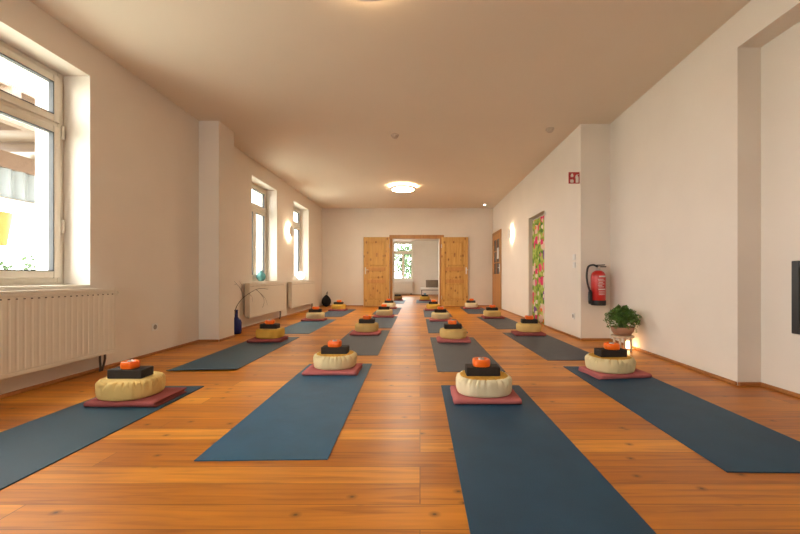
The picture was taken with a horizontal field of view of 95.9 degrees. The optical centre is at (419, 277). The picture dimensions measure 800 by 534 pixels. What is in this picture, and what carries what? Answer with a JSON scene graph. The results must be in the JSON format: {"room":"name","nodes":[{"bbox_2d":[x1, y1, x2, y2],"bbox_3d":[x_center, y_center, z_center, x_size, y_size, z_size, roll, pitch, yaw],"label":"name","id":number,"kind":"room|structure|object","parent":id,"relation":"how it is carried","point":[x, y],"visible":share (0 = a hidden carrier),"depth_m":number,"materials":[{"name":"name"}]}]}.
{"room":"yoga studio","nodes":[
{"label":"yoga studio","id":0,"kind":"room"},
{"bbox_2d":[0,0,321,394],"bbox_3d":[-3.130,-0.612,7.500,0.480,2.884,20.600,0,0,0],"label":"wall","id":1,"kind":"structure","parent":0,"point":[131,154],"depth_m":3.62,"materials":[{"name":"beige paint"}]},
{"bbox_2d":[0,211,13,245],"bbox_3d":[-3.684,-1.185,3.235,0.629,1.770,0.278,0,0,0],"label":"shade","id":2,"kind":"object","parent":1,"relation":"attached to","point":[6,218],"visible":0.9,"depth_m":3.25,"materials":[{"name":"yellow fabric"}]},
{"bbox_2d":[0,40,89,288],"bbox_3d":[-3.037,-0.849,2.506,0.306,1.843,1.293,0,0,0],"label":"window","id":3,"kind":"structure","parent":1,"relation":"in","point":[50,120],"depth_m":3.04,"materials":[{"name":"white paint"}]},
{"bbox_2d":[152,323,157,330],"bbox_3d":[-2.885,0.533,3.917,0.010,0.080,0.080,0,0,0],"label":"wall socket","id":4,"kind":"object","parent":1,"relation":"attached to","point":[155,325],"visible":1,"depth_m":3.91,"materials":[{"name":"white plastic"}]},
{"bbox_2d":[0,305,321,398],"bbox_3d":[-2.749,0.816,4.000,0.282,0.028,13.200,0,0,0],"label":"baseboard","id":5,"kind":"structure","parent":1,"relation":"attached to","point":[22,390],"depth_m":3.34,"materials":[{"name":"brown wood"}]},
{"bbox_2d":[252,183,276,281],"bbox_3d":[-3.037,-0.849,6.732,0.306,1.843,1.085,0,0,0],"label":"window","id":6,"kind":"structure","parent":1,"relation":"in","point":[256,209],"depth_m":6.99,"materials":[{"name":"white paint"}]},
{"bbox_2d":[256,270,265,280],"bbox_3d":[-2.985,-0.044,6.760,0.170,0.205,0.170,0,0,0],"label":"vase","id":7,"kind":"object","parent":6,"relation":"on","point":[260,276],"visible":0.92,"depth_m":6.71,"materials":[{"name":"teal glass"}]},
{"bbox_2d":[288,226,293,236],"bbox_3d":[-2.849,-1.025,7.910,0.082,0.236,0.236,0,0,0],"label":"wall sconce","id":8,"kind":"object","parent":1,"relation":"attached to","point":[290,230],"visible":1,"depth_m":7.87,"materials":[{"name":"white glass"}]},
{"bbox_2d":[294,207,308,280],"bbox_3d":[-3.037,-0.849,8.787,0.306,1.843,1.115,0,0,0],"label":"window","id":9,"kind":"structure","parent":1,"relation":"in","point":[297,227],"depth_m":9.24,"materials":[{"name":"white paint"}]},
{"bbox_2d":[296,272,304,279],"bbox_3d":[-2.985,-0.051,9.000,0.200,0.218,0.200,0,0,0],"label":"lamp","id":10,"kind":"object","parent":9,"relation":"on","point":[300,275],"visible":0.97,"depth_m":8.93,"materials":[{"name":"white plastic"}]},
{"bbox_2d":[199,121,233,338],"bbox_3d":[-2.757,-0.612,4.890,0.266,2.884,0.380,0,0,0],"label":"pillar","id":11,"kind":"structure","parent":0,"point":[216,140],"depth_m":4.70,"materials":[{"name":"beige paint"}]},
{"bbox_2d":[30,0,750,207],"bbox_3d":[-0.100,-2.129,7.500,6.600,0.150,20.600,0,0,0],"label":"ceiling","id":12,"kind":"structure","parent":0,"point":[314,92],"depth_m":3.56,"materials":[{"name":"white paint"}]},
{"bbox_2d":[390,184,415,192],"bbox_3d":[-0.380,-2.010,8.040,0.594,0.087,0.594,0,0,0],"label":"ceiling lamp","id":13,"kind":"object","parent":12,"relation":"attached to","point":[401,188],"visible":1,"depth_m":7.93,"materials":[{"name":"white glass"}]},
{"bbox_2d":[392,187,413,191],"bbox_3d":[-0.380,-1.973,8.040,0.536,0.012,0.536,0,0,0],"label":"diffuser","id":14,"kind":"object","parent":13,"relation":"attached to","point":[395,189],"depth_m":8.00,"materials":[{"name":"white"}]},
{"bbox_2d":[0,295,799,533],"bbox_3d":[-0.100,0.890,7.500,6.600,0.120,20.600,0,0,0],"label":"floor","id":15,"kind":"structure","parent":0,"point":[391,467],"depth_m":1.68,"materials":[{"name":"brown wood"}]},
{"bbox_2d":[0,288,118,379],"bbox_3d":[-2.829,0.460,2.536,0.120,0.742,1.638,0,0,0],"label":"radiator","id":16,"kind":"object","parent":15,"relation":"on","point":[40,329],"visible":1,"depth_m":2.72,"materials":[{"name":"beige metal"}]},
{"bbox_2d":[0,288,115,292],"bbox_3d":[-2.815,0.097,2.500,0.092,0.015,1.566,0,0,0],"label":"grille","id":17,"kind":"object","parent":16,"relation":"attached to","point":[84,290],"depth_m":2.85,"materials":[{"name":"beige metal"}]},
{"bbox_2d":[0,386,203,489],"bbox_3d":[-1.942,0.827,1.835,0.600,0.005,1.830,0,0,0],"label":"yoga mat","id":18,"kind":"object","parent":15,"relation":"on","point":[27,448],"visible":0.7,"depth_m":1.90,"materials":[{"name":"teal plastic"}]},
{"bbox_2d":[83,387,186,406],"bbox_3d":[-1.915,0.806,2.440,0.468,0.036,0.317,0,0,0],"label":"folded blanket","id":19,"kind":"object","parent":18,"relation":"on","point":[169,393],"visible":0.69,"depth_m":2.32,"materials":[{"name":"red fabric"}]},
{"bbox_2d":[95,371,165,400],"bbox_3d":[-1.969,0.730,2.455,0.387,0.119,0.342,0,0,0],"label":"cushion","id":20,"kind":"object","parent":19,"relation":"on","point":[106,389],"visible":0.83,"depth_m":2.33,"materials":[{"name":"yellow fabric"}]},
{"bbox_2d":[107,366,153,378],"bbox_3d":[-1.971,0.641,2.455,0.230,0.060,0.114,0,0,0],"label":"block","id":21,"kind":"object","parent":20,"relation":"on","point":[140,372],"visible":0.88,"depth_m":2.40,"materials":[{"name":"grey plastic"}]},
{"bbox_2d":[120,359,139,368],"bbox_3d":[-1.966,0.582,2.446,0.100,0.059,0.094,0,0,4],"label":"candle holder","id":22,"kind":"object","parent":21,"relation":"on","point":[128,364],"visible":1,"depth_m":2.41,"materials":[{"name":"orange glass"}]},
{"bbox_2d":[166,337,298,370],"bbox_3d":[-1.970,0.818,4.115,0.600,0.023,1.830,0,0,-1],"label":"yoga mat","id":23,"kind":"object","parent":15,"relation":"on","point":[237,356],"visible":0.84,"depth_m":3.75,"materials":[{"name":"teal plastic"}]},
{"bbox_2d":[246,336,287,342],"bbox_3d":[-1.998,0.806,4.736,0.438,0.036,0.316,0,0,-2],"label":"folded blanket","id":24,"kind":"object","parent":23,"relation":"on","point":[252,340],"visible":0.85,"depth_m":4.59,"materials":[{"name":"red fabric"}]},
{"bbox_2d":[256,327,284,338],"bbox_3d":[-2.001,0.730,4.816,0.363,0.119,0.348,0,0,-1],"label":"cushion","id":25,"kind":"object","parent":24,"relation":"on","point":[279,332],"visible":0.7,"depth_m":4.67,"materials":[{"name":"yellow fabric"}]},
{"bbox_2d":[260,323,279,328],"bbox_3d":[-2.007,0.641,4.815,0.230,0.060,0.114,0,0,3],"label":"block","id":26,"kind":"object","parent":25,"relation":"on","point":[275,325],"visible":0.97,"depth_m":4.76,"materials":[{"name":"grey plastic"}]},
{"bbox_2d":[234,310,241,333],"bbox_3d":[-2.735,0.652,5.360,0.148,0.355,0.148,0,0,0],"label":"floor vase","id":27,"kind":"object","parent":15,"relation":"on","point":[237,322],"visible":0.86,"depth_m":5.32,"materials":[{"name":"ceramic"}]},
{"bbox_2d":[235,282,266,312],"bbox_3d":[-2.483,0.317,5.301,0.771,0.561,0.193,0,0,24],"label":"branch","id":28,"kind":"object","parent":27,"relation":"in","point":[235,282],"visible":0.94,"depth_m":5.30,"materials":[{"name":"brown plant"}]},
{"bbox_2d":[244,282,283,318],"bbox_3d":[-2.829,0.456,6.651,0.120,0.749,1.568,0,0,0],"label":"radiator","id":29,"kind":"object","parent":15,"relation":"on","point":[273,292],"visible":1,"depth_m":6.38,"materials":[{"name":"beige metal"}]},
{"bbox_2d":[244,282,283,283],"bbox_3d":[-2.815,0.089,6.615,0.092,0.015,1.496,0,0,0],"label":"grille","id":30,"kind":"object","parent":29,"relation":"attached to","point":[263,282],"depth_m":6.65,"materials":[{"name":"beige metal"}]},
{"bbox_2d":[194,364,371,460],"bbox_3d":[-0.742,0.827,2.550,0.600,0.005,1.830,0,0,-1],"label":"yoga mat","id":31,"kind":"object","parent":15,"relation":"on","point":[304,419],"visible":0.85,"depth_m":2.03,"materials":[{"name":"blue plastic"}]},
{"bbox_2d":[302,363,362,375],"bbox_3d":[-0.763,0.806,3.185,0.468,0.036,0.317,0,0,0],"label":"folded blanket","id":32,"kind":"object","parent":31,"relation":"on","point":[311,370],"visible":0.63,"depth_m":3.04,"materials":[{"name":"fabric"}]},
{"bbox_2d":[313,350,356,369],"bbox_3d":[-0.764,0.730,3.229,0.390,0.119,0.354,0,0,0],"label":"cushion","id":33,"kind":"object","parent":32,"relation":"on","point":[321,361],"visible":0.77,"depth_m":3.09,"materials":[{"name":"beige fabric"}]},
{"bbox_2d":[321,345,348,353],"bbox_3d":[-0.759,0.641,3.230,0.230,0.060,0.114,0,0,0],"label":"block","id":34,"kind":"object","parent":33,"relation":"on","point":[344,349],"visible":0.97,"depth_m":3.17,"materials":[{"name":"grey plastic"}]},
{"bbox_2d":[328,340,341,346],"bbox_3d":[-0.761,0.580,3.220,0.121,0.062,0.115,0,0,-3],"label":"candle holder","id":35,"kind":"object","parent":34,"relation":"on","point":[331,343],"visible":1,"depth_m":3.17,"materials":[{"name":"orange glass"}]},
{"bbox_2d":[288,281,314,308],"bbox_3d":[-2.829,0.456,8.686,0.120,0.749,1.778,0,0,0],"label":"radiator","id":36,"kind":"object","parent":15,"relation":"on","point":[300,293],"visible":0.95,"depth_m":8.42,"materials":[{"name":"beige metal"}]},
{"bbox_2d":[285,319,335,333],"bbox_3d":[-1.955,0.827,6.255,0.600,0.005,1.830,0,0,-1],"label":"yoga mat","id":37,"kind":"object","parent":15,"relation":"on","point":[303,327],"visible":0.82,"depth_m":6.12,"materials":[{"name":"blue plastic"}]},
{"bbox_2d":[301,318,326,320],"bbox_3d":[-2.052,0.806,6.985,0.438,0.036,0.315,0,0,-1],"label":"folded blanket","id":38,"kind":"object","parent":37,"relation":"on","point":[304,319],"visible":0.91,"depth_m":6.85,"materials":[{"name":"red fabric"}]},
{"bbox_2d":[306,312,324,318],"bbox_3d":[-2.048,0.730,7.066,0.362,0.119,0.346,0,0,-1],"label":"cushion","id":39,"kind":"object","parent":38,"relation":"on","point":[313,315],"visible":0.84,"depth_m":6.93,"materials":[{"name":"beige fabric"}]},
{"bbox_2d":[322,292,330,306],"bbox_3d":[-2.698,0.611,10.377,0.265,0.438,0.190,0,0,-17],"label":"vase","id":40,"kind":"object","parent":15,"relation":"on","point":[326,301],"visible":1,"depth_m":10.32,"materials":[{"name":"black ceramic"}]},
{"bbox_2d":[325,309,355,316],"bbox_3d":[-1.972,0.827,8.575,0.600,0.005,1.830,0,0,0],"label":"yoga mat","id":41,"kind":"object","parent":15,"relation":"on","point":[329,313],"visible":0.77,"depth_m":8.36,"materials":[{"name":"blue plastic"}]},
{"bbox_2d":[328,309,346,310],"bbox_3d":[-2.071,0.806,9.105,0.436,0.036,0.317,0,0,0],"label":"folded blanket","id":42,"kind":"object","parent":41,"relation":"on","point":[329,309],"visible":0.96,"depth_m":9.01,"materials":[{"name":"red fabric"}]},
{"bbox_2d":[331,304,345,308],"bbox_3d":[-2.072,0.730,9.186,0.357,0.119,0.333,0,0,0],"label":"cushion","id":43,"kind":"object","parent":42,"relation":"on","point":[334,306],"visible":0.95,"depth_m":9.05,"materials":[{"name":"yellow fabric"}]},
{"bbox_2d":[341,330,389,355],"bbox_3d":[-0.762,0.827,4.765,0.600,0.005,1.830,0,0,-1],"label":"yoga mat","id":44,"kind":"object","parent":15,"relation":"on","point":[363,345],"visible":0.62,"depth_m":4.60,"materials":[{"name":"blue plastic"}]},
{"bbox_2d":[349,330,381,334],"bbox_3d":[-0.796,0.806,5.304,0.438,0.036,0.314,0,0,0],"label":"folded blanket","id":45,"kind":"object","parent":44,"relation":"on","point":[353,332],"visible":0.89,"depth_m":5.16,"materials":[{"name":"fabric"}]},
{"bbox_2d":[355,322,378,331],"bbox_3d":[-0.796,0.730,5.384,0.362,0.119,0.354,0,0,0],"label":"cushion","id":46,"kind":"object","parent":45,"relation":"on","point":[359,327],"visible":0.79,"depth_m":5.24,"materials":[{"name":"yellow fabric"}]},
{"bbox_2d":[359,318,374,322],"bbox_3d":[-0.793,0.641,5.385,0.230,0.060,0.114,0,0,1],"label":"block","id":47,"kind":"object","parent":46,"relation":"on","point":[361,320],"visible":0.97,"depth_m":5.33,"materials":[{"name":"grey plastic"}]},
{"bbox_2d":[371,316,397,327],"bbox_3d":[-0.775,0.827,6.865,0.600,0.005,1.830,0,0,0],"label":"yoga mat","id":48,"kind":"object","parent":15,"relation":"on","point":[383,322],"visible":0.56,"depth_m":6.83,"materials":[{"name":"blue plastic"}]},
{"bbox_2d":[373,315,393,317],"bbox_3d":[-0.764,0.806,7.615,0.438,0.036,0.312,0,0,0],"label":"folded blanket","id":49,"kind":"object","parent":48,"relation":"on","point":[374,316],"visible":0.9,"depth_m":7.46,"materials":[{"name":"red fabric"}]},
{"bbox_2d":[376,309,392,315],"bbox_3d":[-0.759,0.730,7.696,0.353,0.119,0.342,0,0,0],"label":"cushion","id":50,"kind":"object","parent":49,"relation":"on","point":[390,311],"visible":0.83,"depth_m":7.55,"materials":[{"name":"beige fabric"}]},
{"bbox_2d":[373,308,400,313],"bbox_3d":[-0.805,0.827,9.105,0.600,0.005,1.830,0,0,0],"label":"yoga mat","id":51,"kind":"object","parent":15,"relation":"on","point":[395,311],"visible":0.37,"depth_m":8.86,"materials":[{"name":"blue plastic"}]},
{"bbox_2d":[394,282,413,294],"bbox_3d":[-0.824,0.508,17.439,1.078,0.648,0.120,0,0,0],"label":"radiator","id":52,"kind":"object","parent":15,"relation":"on","point":[399,287],"visible":0.84,"depth_m":17.38,"materials":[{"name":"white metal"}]},
{"bbox_2d":[420,287,437,295],"bbox_3d":[0.670,0.632,16.410,1.300,0.395,0.620,0,0,0],"label":"bench","id":53,"kind":"object","parent":15,"relation":"on","point":[421,288],"visible":0.52,"depth_m":16.10,"materials":[{"name":"white wood"}]},
{"bbox_2d":[426,280,437,286],"bbox_3d":[0.550,0.263,16.520,0.560,0.342,0.171,0,0,0],"label":"throw pillow","id":54,"kind":"object","parent":53,"relation":"on","point":[429,283],"visible":0.8,"depth_m":16.46,"materials":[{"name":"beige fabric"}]},
{"bbox_2d":[423,309,451,316],"bbox_3d":[0.390,0.827,8.535,0.600,0.005,1.830,0,0,0],"label":"yoga mat","id":55,"kind":"object","parent":15,"relation":"on","point":[426,313],"visible":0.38,"depth_m":8.36,"materials":[{"name":"blue plastic"}]},
{"bbox_3d":[0.338,0.806,9.204,0.438,0.036,0.318,0,0,0],"label":"folded blanket","id":56,"kind":"object","parent":55,"relation":"on","visible":0},
{"bbox_2d":[426,304,439,308],"bbox_3d":[0.341,0.730,9.284,0.358,0.119,0.337,0,0,0],"label":"cushion","id":57,"kind":"object","parent":56,"relation":"on","point":[428,306],"visible":0.83,"depth_m":9.14,"materials":[{"name":"yellow fabric"}]},
{"bbox_2d":[426,319,467,332],"bbox_3d":[0.420,0.827,6.335,0.600,0.005,1.830,0,0,0],"label":"yoga mat","id":58,"kind":"object","parent":15,"relation":"on","point":[433,327],"visible":0.39,"depth_m":6.12,"materials":[{"name":"blue plastic"}]},
{"bbox_2d":[429,318,451,321],"bbox_3d":[0.397,0.806,6.955,0.438,0.036,0.317,0,0,0],"label":"folded blanket","id":59,"kind":"object","parent":58,"relation":"on","point":[430,319],"visible":0.71,"depth_m":6.81,"materials":[{"name":"fabric"}]},
{"bbox_2d":[431,312,449,318],"bbox_3d":[0.399,0.730,7.037,0.355,0.119,0.344,0,0,0],"label":"cushion","id":60,"kind":"object","parent":59,"relation":"on","point":[434,315],"visible":0.88,"depth_m":6.89,"materials":[{"name":"beige fabric"}]},
{"bbox_2d":[434,309,445,312],"bbox_3d":[0.397,0.641,7.035,0.230,0.060,0.114,0,0,0],"label":"block","id":61,"kind":"object","parent":60,"relation":"on","point":[435,310],"visible":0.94,"depth_m":6.98,"materials":[{"name":"grey plastic"}]},
{"bbox_2d":[430,337,504,371],"bbox_3d":[0.448,0.827,4.095,0.600,0.005,1.830,0,0,0],"label":"yoga mat","id":62,"kind":"object","parent":15,"relation":"on","point":[449,357],"visible":0.76,"depth_m":3.88,"materials":[{"name":"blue rubber"}]},
{"bbox_2d":[436,336,470,342],"bbox_3d":[0.435,0.806,4.714,0.437,0.036,0.317,0,0,1],"label":"folded blanket","id":63,"kind":"object","parent":62,"relation":"on","point":[439,339],"visible":0.86,"depth_m":4.57,"materials":[{"name":"fabric"}]},
{"bbox_2d":[440,327,466,338],"bbox_3d":[0.441,0.730,4.795,0.360,0.119,0.334,0,0,1],"label":"cushion","id":64,"kind":"object","parent":63,"relation":"on","point":[444,333],"visible":0.78,"depth_m":4.65,"materials":[{"name":"yellow fabric"}]},
{"bbox_2d":[444,323,461,328],"bbox_3d":[0.436,0.641,4.795,0.230,0.060,0.114,0,0,1],"label":"block","id":65,"kind":"object","parent":64,"relation":"on","point":[446,325],"visible":0.97,"depth_m":4.74,"materials":[{"name":"grey plastic"}]},
{"bbox_2d":[460,307,485,313],"bbox_3d":[1.415,0.827,9.195,0.600,0.005,1.830,0,0,0],"label":"yoga mat","id":66,"kind":"object","parent":15,"relation":"on","point":[469,311],"visible":0.62,"depth_m":9.13,"materials":[{"name":"blue plastic"}]},
{"bbox_2d":[463,307,479,308],"bbox_3d":[1.388,0.806,9.705,0.440,0.036,0.314,0,0,0],"label":"folded blanket","id":67,"kind":"object","parent":66,"relation":"on","point":[463,307],"visible":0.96,"depth_m":9.62,"materials":[{"name":"red fabric"}]},
{"bbox_2d":[465,303,477,306],"bbox_3d":[1.390,0.730,9.788,0.351,0.119,0.342,0,0,-2],"label":"cushion","id":68,"kind":"object","parent":67,"relation":"on","point":[466,304],"visible":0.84,"depth_m":9.64,"materials":[{"name":"white fabric"}]},
{"bbox_2d":[477,317,517,328],"bbox_3d":[1.525,0.827,6.755,0.600,0.005,1.830,0,0,-2],"label":"yoga mat","id":69,"kind":"object","parent":15,"relation":"on","point":[506,323],"visible":0.69,"depth_m":6.53,"materials":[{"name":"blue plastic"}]},
{"bbox_2d":[481,316,504,318],"bbox_3d":[1.497,0.806,7.405,0.438,0.036,0.318,0,0,0],"label":"folded blanket","id":70,"kind":"object","parent":69,"relation":"on","point":[483,317],"visible":0.91,"depth_m":7.25,"materials":[{"name":"red fabric"}]},
{"bbox_2d":[483,310,500,316],"bbox_3d":[1.499,0.730,7.486,0.359,0.119,0.338,0,0,0],"label":"cushion","id":71,"kind":"object","parent":70,"relation":"on","point":[485,312],"visible":0.86,"depth_m":7.34,"materials":[{"name":"yellow fabric"}]},
{"bbox_2d":[503,333,588,360],"bbox_3d":[1.562,0.827,4.535,0.600,0.005,1.830,0,0,-1],"label":"yoga mat","id":72,"kind":"object","parent":15,"relation":"on","point":[549,348],"visible":0.84,"depth_m":4.21,"materials":[{"name":"blue rubber"}]},
{"bbox_2d":[511,331,545,335],"bbox_3d":[1.575,0.806,5.257,0.438,0.036,0.317,0,0,1],"label":"folded blanket","id":73,"kind":"object","parent":72,"relation":"on","point":[516,333],"visible":0.91,"depth_m":5.12,"materials":[{"name":"red fabric"}]},
{"bbox_2d":[516,322,540,331],"bbox_3d":[1.620,0.730,5.368,0.361,0.119,0.334,0,0,1],"label":"cushion","id":74,"kind":"object","parent":73,"relation":"on","point":[522,327],"visible":0.79,"depth_m":5.23,"materials":[{"name":"yellow fabric"}]},
{"bbox_2d":[521,319,537,323],"bbox_3d":[1.628,0.641,5.370,0.230,0.060,0.114,0,0,5],"label":"block","id":75,"kind":"object","parent":74,"relation":"on","point":[535,321],"visible":0.96,"depth_m":5.31,"materials":[{"name":"grey plastic"}]},
{"bbox_2d":[441,385,655,533],"bbox_3d":[0.463,0.827,1.855,0.600,0.005,1.830,0,0,0],"label":"yoga mat","id":76,"kind":"object","parent":15,"relation":"on","point":[519,473],"visible":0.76,"depth_m":1.48,"materials":[{"name":"blue plastic"}]},
{"bbox_2d":[450,385,521,403],"bbox_3d":[0.441,0.806,2.491,0.447,0.036,0.316,0,0,0],"label":"folded blanket","id":77,"kind":"object","parent":76,"relation":"on","point":[512,398],"visible":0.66,"depth_m":2.34,"materials":[{"name":"fabric"}]},
{"bbox_2d":[456,370,511,397],"bbox_3d":[0.442,0.730,2.515,0.396,0.119,0.352,0,0,0],"label":"cushion","id":78,"kind":"object","parent":77,"relation":"on","point":[471,386],"visible":0.74,"depth_m":2.38,"materials":[{"name":"white fabric"}]},
{"bbox_2d":[465,364,499,375],"bbox_3d":[0.434,0.641,2.515,0.230,0.060,0.114,0,0,0],"label":"block","id":79,"kind":"object","parent":78,"relation":"on","point":[494,369],"visible":0.96,"depth_m":2.46,"materials":[{"name":"grey plastic"}]},
{"bbox_2d":[472,357,489,367],"bbox_3d":[0.427,0.580,2.505,0.121,0.062,0.115,0,0,-1],"label":"candle holder","id":80,"kind":"object","parent":79,"relation":"on","point":[482,362],"visible":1,"depth_m":2.46,"materials":[{"name":"orange glass"}]},
{"bbox_2d":[611,334,633,351],"bbox_3d":[2.305,0.740,4.100,0.236,0.180,0.236,0,0,0],"label":"stool","id":81,"kind":"object","parent":15,"relation":"on","point":[614,336],"visible":0.76,"depth_m":4.03,"materials":[{"name":"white wood"}]},
{"bbox_2d":[603,304,640,335],"bbox_3d":[2.309,0.473,4.100,0.378,0.353,0.389,0,0,-7],"label":"potted plant","id":82,"kind":"object","parent":81,"relation":"on","point":[623,315],"visible":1,"depth_m":4.03,"materials":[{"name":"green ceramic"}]},
{"bbox_2d":[563,366,799,472],"bbox_3d":[1.625,0.827,2.445,0.600,0.005,1.830,0,0,1],"label":"yoga mat","id":83,"kind":"object","parent":15,"relation":"on","point":[735,443],"visible":0.81,"depth_m":1.97,"materials":[{"name":"blue plastic"}]},
{"bbox_2d":[578,366,651,379],"bbox_3d":[1.660,0.806,3.090,0.469,0.036,0.316,0,0,-7],"label":"folded blanket","id":84,"kind":"object","parent":83,"relation":"on","point":[637,373],"visible":0.62,"depth_m":2.96,"materials":[{"name":"fabric"}]},
{"bbox_2d":[585,353,635,373],"bbox_3d":[1.637,0.728,3.098,0.394,0.119,0.347,0,0,-3],"label":"cushion","id":85,"kind":"object","parent":84,"relation":"on","point":[610,365],"visible":0.75,"depth_m":2.96,"materials":[{"name":"beige fabric"}]},
{"bbox_2d":[594,348,626,356],"bbox_3d":[1.639,0.639,3.099,0.230,0.060,0.114,0,0,-3],"label":"block","id":86,"kind":"object","parent":85,"relation":"on","point":[601,352],"visible":0.88,"depth_m":3.04,"materials":[{"name":"grey plastic"}]},
{"bbox_2d":[603,342,619,349],"bbox_3d":[1.643,0.578,3.088,0.122,0.062,0.115,0,0,11],"label":"candle holder","id":87,"kind":"object","parent":86,"relation":"on","point":[607,345],"visible":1,"depth_m":3.04,"materials":[{"name":"orange glass"}]},
{"bbox_2d":[322,208,492,305],"bbox_3d":[-0.372,-0.612,10.775,5.035,2.884,0.350,0,0,0],"label":"wall","id":88,"kind":"structure","parent":0,"point":[344,230],"depth_m":10.60,"materials":[{"name":"beige paint"}]},
{"bbox_2d":[364,237,389,305],"bbox_3d":[-1.269,-0.190,10.533,0.766,2.015,0.090,0,0,0],"label":"door","id":89,"kind":"structure","parent":88,"relation":"in","point":[376,249],"depth_m":10.55,"materials":[{"name":"brown wood"}]},
{"bbox_2d":[392,239,439,303],"bbox_3d":[-0.117,-0.164,10.775,1.391,1.987,0.350,0,0,0],"label":"trim","id":90,"kind":"structure","parent":88,"relation":"attached to","point":[393,240],"depth_m":10.61,"materials":[{"name":"white paint"}]},
{"bbox_2d":[389,235,443,305],"bbox_3d":[-0.098,-0.217,10.585,1.605,2.095,0.030,0,0,0],"label":"trim","id":91,"kind":"structure","parent":88,"relation":"attached to","point":[390,236],"depth_m":10.57,"materials":[{"name":"brown wood"}]},
{"bbox_2d":[441,237,468,305],"bbox_3d":[1.032,-0.190,10.533,0.826,2.015,0.090,0,0,0],"label":"door","id":92,"kind":"structure","parent":88,"relation":"in","point":[454,250],"depth_m":10.55,"materials":[{"name":"brown wood"}]},
{"bbox_2d":[394,241,437,294],"bbox_3d":[-0.372,-0.612,17.650,5.035,2.884,0.300,0,0,0],"label":"wall","id":93,"kind":"structure","parent":0,"point":[425,253],"depth_m":17.50,"materials":[{"name":"beige paint"}]},
{"bbox_2d":[394,242,412,280],"bbox_3d":[-0.838,-0.820,17.617,1.044,1.900,0.306,0,0,0],"label":"window","id":94,"kind":"structure","parent":93,"relation":"in","point":[411,243],"depth_m":17.68,"materials":[{"name":"white paint"}]},
{"bbox_2d":[493,124,609,337],"bbox_3d":[2.645,-0.612,11.300,1.000,2.884,13.000,0,0,0],"label":"wall","id":95,"kind":"structure","parent":0,"point":[577,217],"depth_m":5.31,"materials":[{"name":"beige paint"}]},
{"bbox_2d":[492,229,501,308],"bbox_3d":[2.120,-0.233,10.020,0.050,2.125,1.100,0,0,0],"label":"door","id":96,"kind":"structure","parent":95,"relation":"in","point":[497,236],"depth_m":9.94,"materials":[{"name":"brown wood"}]},
{"bbox_2d":[532,215,543,323],"bbox_3d":[2.229,-0.161,6.663,0.057,1.967,0.907,0,0,0],"label":"curtain","id":97,"kind":"object","parent":95,"relation":"hanging from","point":[538,223],"visible":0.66,"depth_m":6.77,"materials":[{"name":"fabric"}]},
{"bbox_2d":[568,172,579,183],"bbox_3d":[2.071,-1.347,4.841,0.147,0.153,0.005,0,0,0],"label":"safety sign","id":98,"kind":"object","parent":95,"relation":"attached to","point":[573,177],"visible":1,"depth_m":4.84,"materials":[{"name":"red plastic"}]},
{"bbox_2d":[586,264,605,305],"bbox_3d":[2.303,0.087,4.684,0.231,0.537,0.192,0,0,-38],"label":"fire extinguisher","id":99,"kind":"object","parent":95,"relation":"attached to","point":[597,294],"visible":1,"depth_m":4.63,"materials":[{"name":"red paint"}]},
{"bbox_2d":[501,309,799,397],"bbox_3d":[2.424,0.816,3.413,0.405,0.028,12.027,0,0,-4],"label":"baseboard","id":100,"kind":"structure","parent":95,"relation":"attached to","point":[775,388],"depth_m":3.15,"materials":[{"name":"brown wood"}]},
{"bbox_2d":[610,12,760,384],"bbox_3d":[2.826,-0.612,3.790,0.748,2.884,2.020,0,0,0],"label":"wall","id":101,"kind":"structure","parent":0,"point":[685,156],"depth_m":3.24,"materials":[{"name":"beige paint"}]},
{"bbox_2d":[738,0,799,393],"bbox_3d":[2.826,-0.612,-0.010,0.748,2.884,5.580,0,0,0],"label":"wall niche","id":102,"kind":"object","parent":101,"relation":"in","point":[773,26],"visible":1,"depth_m":2.63,"materials":[{"name":"beige paint"}]},
{"bbox_2d":[792,261,799,333],"bbox_3d":[2.622,0.135,2.110,0.022,0.510,0.850,0,0,0],"label":"wall panel","id":103,"kind":"object","parent":102,"relation":"attached to","point":[795,264],"visible":1,"depth_m":2.50,"materials":[{"name":"black metal"}]},
{"label":"outside","id":104,"kind":"structure","parent":0,"visible":0},
{"bbox_3d":[-5.000,1.505,10.000,70.000,0.150,60.000,0,0,0],"label":"ground","id":105,"kind":"structure","parent":104,"visible":0},
{"bbox_2d":[0,79,34,205],"bbox_3d":[-5.925,-0.400,5.899,2.550,3.660,3.802,0,0,0],"label":"porch canopy","id":106,"kind":"object","parent":105,"relation":"on","point":[17,139],"visible":0.19,"depth_m":5.48,"materials":[{"name":"brown wood"}]},
{"bbox_2d":[0,248,34,269],"bbox_3d":[-6.604,0.446,6.028,1.305,1.970,1.358,0,0,0],"label":"shrub","id":107,"kind":"object","parent":105,"relation":"on","point":[26,264],"visible":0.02,"depth_m":5.96,"materials":[{"name":"green plant"}]},
{"bbox_2d":[395,244,410,277],"bbox_3d":[-0.664,-0.947,26.984,2.681,4.755,2.628,0,0,0],"label":"tree","id":108,"kind":"object","parent":105,"relation":"on","point":[407,261],"visible":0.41,"depth_m":26.59,"materials":[{"name":"green plant"}]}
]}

